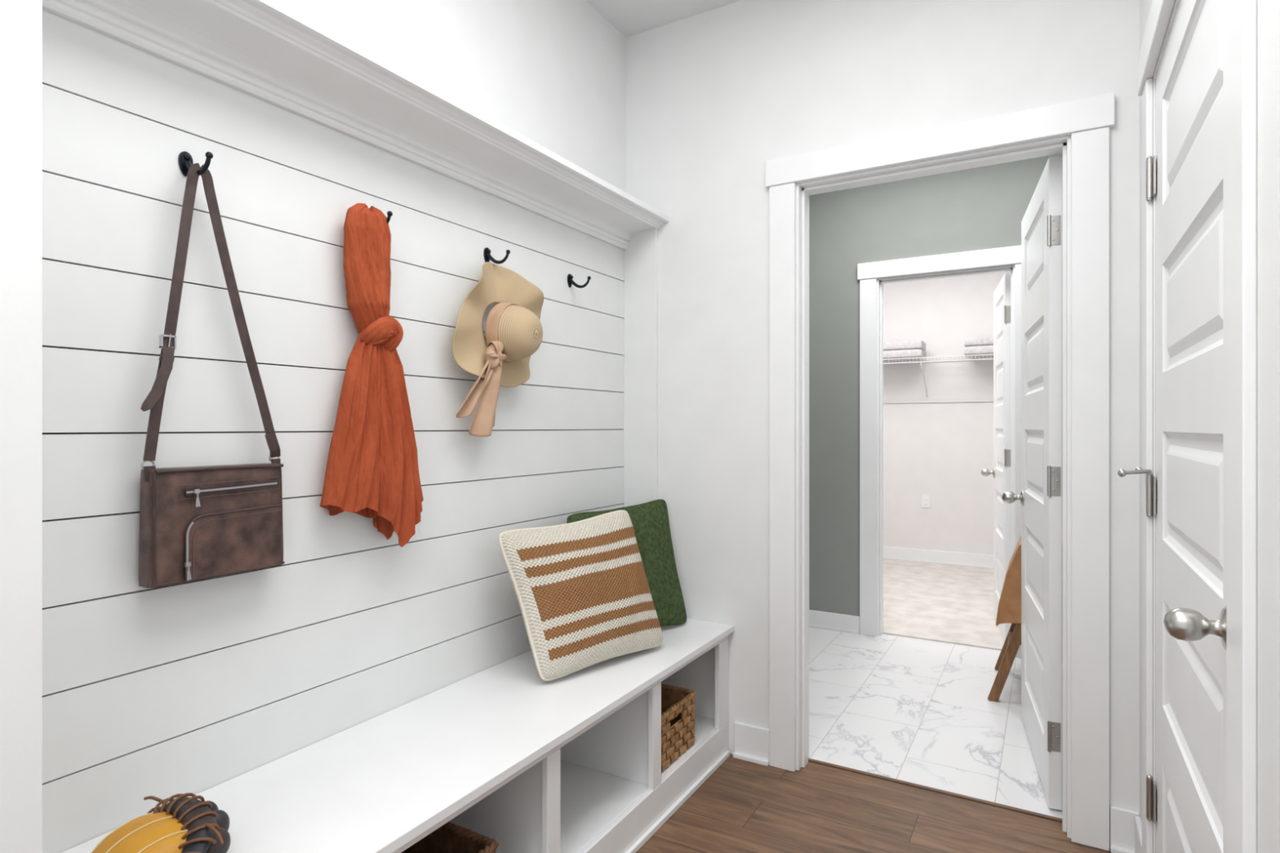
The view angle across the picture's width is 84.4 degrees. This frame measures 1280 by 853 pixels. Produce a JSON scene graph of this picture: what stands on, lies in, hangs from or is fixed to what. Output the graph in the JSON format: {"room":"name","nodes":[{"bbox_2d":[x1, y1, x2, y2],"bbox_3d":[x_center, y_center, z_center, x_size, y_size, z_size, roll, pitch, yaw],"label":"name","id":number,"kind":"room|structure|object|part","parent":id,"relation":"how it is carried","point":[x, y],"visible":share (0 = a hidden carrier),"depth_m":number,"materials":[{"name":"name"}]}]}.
{"room":"mudroom","nodes":[
{"label":"mudroom","id":0,"kind":"room"},
{"bbox_2d":[0,0,42,852],"bbox_3d":[-1.377,-0.175,0.196,0.579,2.750,1.757,0,0,30],"label":"wall","id":1,"kind":"structure","parent":0,"point":[20,20],"depth_m":0.79,"materials":[{"name":"paint"}]},
{"bbox_2d":[42,0,626,852],"bbox_3d":[-0.590,-0.175,2.011,0.120,2.750,2.173,0,0,30],"label":"wall","id":2,"kind":"structure","parent":0,"point":[195,687],"depth_m":1.56,"materials":[{"name":"paint"}]},
{"bbox_2d":[177,151,213,176],"bbox_3d":[-0.849,-0.509,1.355,0.091,0.055,0.026,0,0,30],"label":"coat hook","id":3,"kind":"object","parent":2,"relation":"attached to","point":[185,162],"visible":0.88,"depth_m":1.37,"materials":[{"name":"black metal"}]},
{"bbox_2d":[138,163,284,588],"bbox_3d":[-0.836,-0.106,1.385,0.071,0.796,0.277,0,0,30],"label":"crossbody bag","id":4,"kind":"object","parent":3,"relation":"hanging from","point":[197,522],"visible":0.98,"depth_m":1.35,"materials":[{"name":"brown leather"}]},
{"bbox_2d":[42,0,669,249],"bbox_3d":[-0.485,-0.755,1.878,0.194,0.110,2.049,0,0,30],"label":"wall shelf","id":5,"kind":"object","parent":2,"relation":"attached to","point":[271,51],"visible":1,"depth_m":1.60,"materials":[{"name":"paint"}]},
{"bbox_2d":[386,210,392,223],"bbox_3d":[-0.636,-0.509,1.721,0.091,0.055,0.026,0,0,30],"label":"coat hook","id":6,"kind":"object","parent":2,"relation":"attached to","point":[389,213],"visible":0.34,"depth_m":1.70,"materials":[{"name":"black metal"}]},
{"bbox_2d":[320,203,423,546],"bbox_3d":[-0.635,-0.117,1.707,0.103,0.830,0.282,0,0,30],"label":"scarf","id":7,"kind":"object","parent":6,"relation":"hanging from","point":[372,468],"visible":1,"depth_m":1.67,"materials":[{"name":"orange fabric"}]},
{"bbox_2d":[483,247,510,263],"bbox_3d":[-0.421,-0.509,2.093,0.091,0.055,0.026,0,0,30],"label":"coat hook","id":8,"kind":"object","parent":2,"relation":"attached to","point":[486,253],"visible":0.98,"depth_m":2.10,"materials":[{"name":"black metal"}]},
{"bbox_2d":[451,262,543,436],"bbox_3d":[-0.386,-0.228,2.058,0.143,0.515,0.377,0,0,30],"label":"straw sun hat","id":9,"kind":"object","parent":8,"relation":"hanging from","point":[513,330],"visible":1,"depth_m":2.02,"materials":[{"name":"beige wicker"}]},
{"bbox_2d":[567,273,591,288],"bbox_3d":[-0.209,-0.509,2.458,0.091,0.055,0.026,0,0,30],"label":"coat hook","id":10,"kind":"object","parent":2,"relation":"attached to","point":[570,282],"visible":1,"depth_m":2.47,"materials":[{"name":"black metal"}]},
{"bbox_2d":[585,0,740,37],"bbox_3d":[-0.253,-1.590,0.800,1.877,0.080,3.930,0,0,30],"label":"ceiling","id":11,"kind":"structure","parent":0,"point":[630,17],"depth_m":2.63,"materials":[{"name":"paint"}]},
{"bbox_2d":[635,753,1111,852],"bbox_3d":[-0.261,1.230,0.787,1.877,0.060,3.900,0,0,30],"label":"floor","id":12,"kind":"structure","parent":0,"point":[744,806],"depth_m":2.14,"materials":[{"name":"brown wood"}]},
{"bbox_2d":[61,617,734,852],"bbox_3d":[-0.368,0.963,1.810,0.463,0.474,2.047,0,0,30],"label":"storage bench","id":13,"kind":"object","parent":12,"relation":"on","point":[507,754],"visible":0.86,"depth_m":1.74,"materials":[{"name":"paint"}]},
{"bbox_2d":[91,792,230,852],"bbox_3d":[-0.777,0.673,1.144,0.220,0.089,0.207,0,0,30],"label":"glove","id":14,"kind":"object","parent":13,"relation":"on","point":[184,824],"visible":1,"depth_m":1.14,"materials":[{"name":"yellow leather"}]},
{"bbox_2d":[401,822,498,852],"bbox_3d":[-0.521,0.992,1.492,0.324,0.176,0.312,0,0,30],"label":"woven basket","id":15,"kind":"object","parent":13,"relation":"on","point":[450,837],"visible":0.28,"depth_m":1.60,"materials":[{"name":"brown wicker"}]},
{"bbox_2d":[498,510,662,680],"bbox_3d":[-0.169,0.499,2.171,0.227,0.432,0.530,0,0,42],"label":"striped pillow","id":16,"kind":"object","parent":13,"relation":"on","point":[582,589],"visible":1,"depth_m":2.08,"materials":[{"name":"white fabric"}]},
{"bbox_2d":[566,499,686,626],"bbox_3d":[-0.042,0.497,2.481,0.489,0.441,0.167,0,0,-40],"label":"pillow","id":17,"kind":"object","parent":13,"relation":"on","point":[650,521],"visible":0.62,"depth_m":2.53,"materials":[{"name":"fabric"}]},
{"bbox_2d":[661,683,695,773],"bbox_3d":[-0.014,0.991,2.366,0.324,0.184,0.292,0,0,30],"label":"woven basket","id":18,"kind":"object","parent":13,"relation":"on","point":[677,705],"visible":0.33,"depth_m":2.33,"materials":[{"name":"brown wicker"}]},
{"bbox_2d":[626,0,1139,848],"bbox_3d":[0.935,-0.175,2.311,3.300,2.750,0.124,0,0,30],"label":"wall","id":19,"kind":"structure","parent":0,"point":[714,95],"depth_m":2.52,"materials":[{"name":"paint"}]},
{"bbox_2d":[623,227,657,506],"bbox_3d":[0.003,-0.033,2.770,0.145,1.514,0.016,0,0,30],"label":"trim","id":20,"kind":"structure","parent":19,"relation":"attached to","point":[641,255],"depth_m":2.76,"materials":[{"name":"paint"}]},
{"bbox_2d":[733,721,768,766],"bbox_3d":[0.399,1.137,2.533,0.134,0.125,0.028,0,0,30],"label":"baseboard","id":21,"kind":"structure","parent":19,"relation":"attached to","point":[751,741],"depth_m":2.53,"materials":[{"name":"paint"}]},
{"bbox_2d":[795,134,1071,838],"bbox_3d":[0.931,0.171,2.313,0.836,2.058,0.124,0,0,30],"label":"trim","id":22,"kind":"structure","parent":19,"relation":"attached to","point":[1061,144],"depth_m":2.35,"materials":[{"name":"paint"}]},
{"bbox_2d":[808,758,1062,822],"bbox_3d":[0.947,1.198,2.341,0.800,0.004,0.016,0,0,30],"label":"trim","id":23,"kind":"structure","parent":19,"relation":"attached to","point":[997,805],"depth_m":2.31,"materials":[{"name":"brown wood"}]},
{"bbox_2d":[765,92,1115,851],"bbox_3d":[0.893,0.130,2.249,1.028,2.140,0.024,0,0,30],"label":"trim","id":24,"kind":"structure","parent":19,"relation":"attached to","point":[1088,121],"depth_m":2.04,"materials":[{"name":"paint"}]},
{"bbox_2d":[1001,155,1062,810],"bbox_3d":[1.436,0.175,2.541,0.189,2.030,0.766,0,0,23],"label":"bathroom door","id":25,"kind":"structure","parent":19,"relation":"in","point":[1040,498],"depth_m":2.36,"materials":[{"name":"paint"}]},
{"bbox_3d":[1.564,0.287,2.849,0.189,0.064,0.098,0,0,23],"label":"knob","id":26,"kind":"part","parent":25,"relation":"part of","materials":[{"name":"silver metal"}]},
{"bbox_2d":[1110,805,1139,852],"bbox_3d":[1.358,1.137,1.977,0.069,0.125,0.028,0,0,30],"label":"baseboard","id":27,"kind":"structure","parent":19,"relation":"attached to","point":[1122,820],"depth_m":1.98,"materials":[{"name":"paint"}]},
{"bbox_2d":[808,626,1062,818],"bbox_3d":[1.387,1.230,3.091,3.300,0.060,1.740,0,0,30],"label":"floor tile","id":28,"kind":"structure","parent":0,"point":[917,711],"depth_m":2.93,"materials":[{"name":"stone"}]},
{"bbox_2d":[987,535,1021,702],"bbox_3d":[1.860,0.846,3.169,0.508,0.721,0.510,0,0,30],"label":"chair","id":29,"kind":"object","parent":28,"relation":"on","point":[1009,608],"visible":0.28,"depth_m":3.04,"materials":[{"name":"brown wood"}]},
{"bbox_2d":[808,153,1062,616],"bbox_3d":[1.694,-0.175,3.919,3.600,2.750,0.120,0,0,30],"label":"wall","id":30,"kind":"structure","parent":0,"point":[981,207],"depth_m":4.12,"materials":[{"name":"green paint"}]},
{"bbox_2d":[808,609,859,634],"bbox_3d":[0.825,1.150,4.344,1.031,0.100,0.016,0,0,30],"label":"baseboard","id":31,"kind":"structure","parent":30,"relation":"attached to","point":[820,620],"depth_m":4.15,"materials":[{"name":"paint"}]},
{"bbox_2d":[857,244,1021,657],"bbox_3d":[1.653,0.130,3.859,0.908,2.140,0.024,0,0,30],"label":"trim","id":32,"kind":"structure","parent":30,"relation":"attached to","point":[868,273],"depth_m":4.04,"materials":[{"name":"paint"}]},
{"bbox_2d":[981,271,1010,641],"bbox_3d":[2.124,0.175,4.138,0.189,2.030,0.666,0,0,22],"label":"closet door","id":33,"kind":"structure","parent":30,"relation":"in","point":[1001,472],"depth_m":4.04,"materials":[{"name":"paint"}]},
{"bbox_3d":[2.228,0.287,4.402,0.189,0.064,0.098,0,0,22],"label":"knob","id":34,"kind":"part","parent":33,"relation":"part of","materials":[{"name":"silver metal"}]},
{"bbox_2d":[882,558,1004,650],"bbox_3d":[2.020,1.226,5.180,2.900,0.068,2.510,0,0,30],"label":"floor","id":35,"kind":"structure","parent":0,"point":[948,603],"depth_m":4.77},
{"bbox_2d":[883,271,1010,555],"bbox_3d":[2.625,-0.175,6.223,2.900,2.750,0.100,0,0,30],"label":"wall","id":36,"kind":"structure","parent":0,"point":[940,451],"depth_m":6.17,"materials":[{"name":"paint"}]},
{"bbox_2d":[921,494,929,507],"bbox_3d":[2.519,0.657,6.221,0.070,0.115,0.009,0,0,30],"label":"wall outlet","id":37,"kind":"object","parent":36,"relation":"attached to","point":[925,498],"visible":1,"depth_m":6.22,"materials":[{"name":"paint"}]},
{"bbox_2d":[883,546,993,568],"bbox_3d":[2.596,1.143,6.173,2.880,0.115,0.016,0,0,30],"label":"baseboard","id":38,"kind":"structure","parent":36,"relation":"attached to","point":[891,553],"depth_m":6.16,"materials":[{"name":"paint"}]},
{"bbox_2d":[883,354,993,403],"bbox_3d":[2.510,-0.395,6.024,2.880,0.371,0.349,0,0,30],"label":"wire closet shelf","id":39,"kind":"object","parent":36,"relation":"attached to","point":[975,357],"visible":0.37,"depth_m":6.04,"materials":[{"name":"white metal"}]},
{"bbox_2d":[883,340,925,361],"bbox_3d":[2.237,-0.655,6.153,0.440,0.147,0.270,0,0,30],"label":"folded towels","id":40,"kind":"object","parent":39,"relation":"on","point":[913,348],"visible":0.69,"depth_m":6.01,"materials":[{"name":"white fabric"}]},
{"bbox_2d":[964,336,993,357],"bbox_3d":[2.865,-0.655,5.789,0.350,0.147,0.270,0,0,30],"label":"folded towels","id":41,"kind":"object","parent":39,"relation":"on","point":[984,344],"visible":0.49,"depth_m":5.71,"materials":[{"name":"white fabric"}]},
{"bbox_2d":[1139,0,1279,852],"bbox_3d":[0.493,-0.175,0.296,0.120,2.750,3.806,0,0,30],"label":"wall","id":42,"kind":"structure","parent":0,"point":[1268,11],"depth_m":0.82,"materials":[{"name":"paint"}]},
{"bbox_2d":[1117,155,1155,823],"bbox_3d":[1.208,0.150,1.704,0.109,1.610,0.062,0,0,-33],"label":"hinges","id":43,"kind":"object","parent":42,"relation":"attached to","point":[1150,161],"visible":1,"depth_m":1.70,"materials":[{"name":"silver metal"}]},
{"bbox_2d":[1134,816,1142,852],"bbox_3d":[1.325,1.137,1.877,0.026,0.125,0.175,0,0,30],"label":"baseboard","id":44,"kind":"structure","parent":42,"relation":"attached to","point":[1138,824],"depth_m":1.90,"materials":[{"name":"paint"}]},
{"bbox_2d":[1152,0,1179,852],"bbox_3d":[1.063,0.171,1.300,0.100,2.058,0.921,0,0,30],"label":"trim","id":45,"kind":"structure","parent":42,"relation":"attached to","point":[1176,2],"depth_m":1.71,"materials":[{"name":"paint"}]},
{"bbox_2d":[1155,0,1226,852],"bbox_3d":[1.038,0.175,1.313,0.189,2.030,0.880,0,0,30],"label":"door","id":46,"kind":"structure","parent":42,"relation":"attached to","point":[1191,76],"depth_m":1.28,"materials":[{"name":"paint"}]},
{"bbox_3d":[0.842,0.287,0.975,0.189,0.064,0.098,0,0,30],"label":"knob","id":47,"kind":"part","parent":46,"relation":"part of","materials":[{"name":"silver metal"}]},
{"bbox_2d":[1137,0,1257,852],"bbox_3d":[1.010,0.130,1.330,0.022,2.140,1.109,0,0,30],"label":"trim","id":48,"kind":"structure","parent":42,"relation":"attached to","point":[1241,15],"depth_m":0.89,"materials":[{"name":"paint"}]}
]}

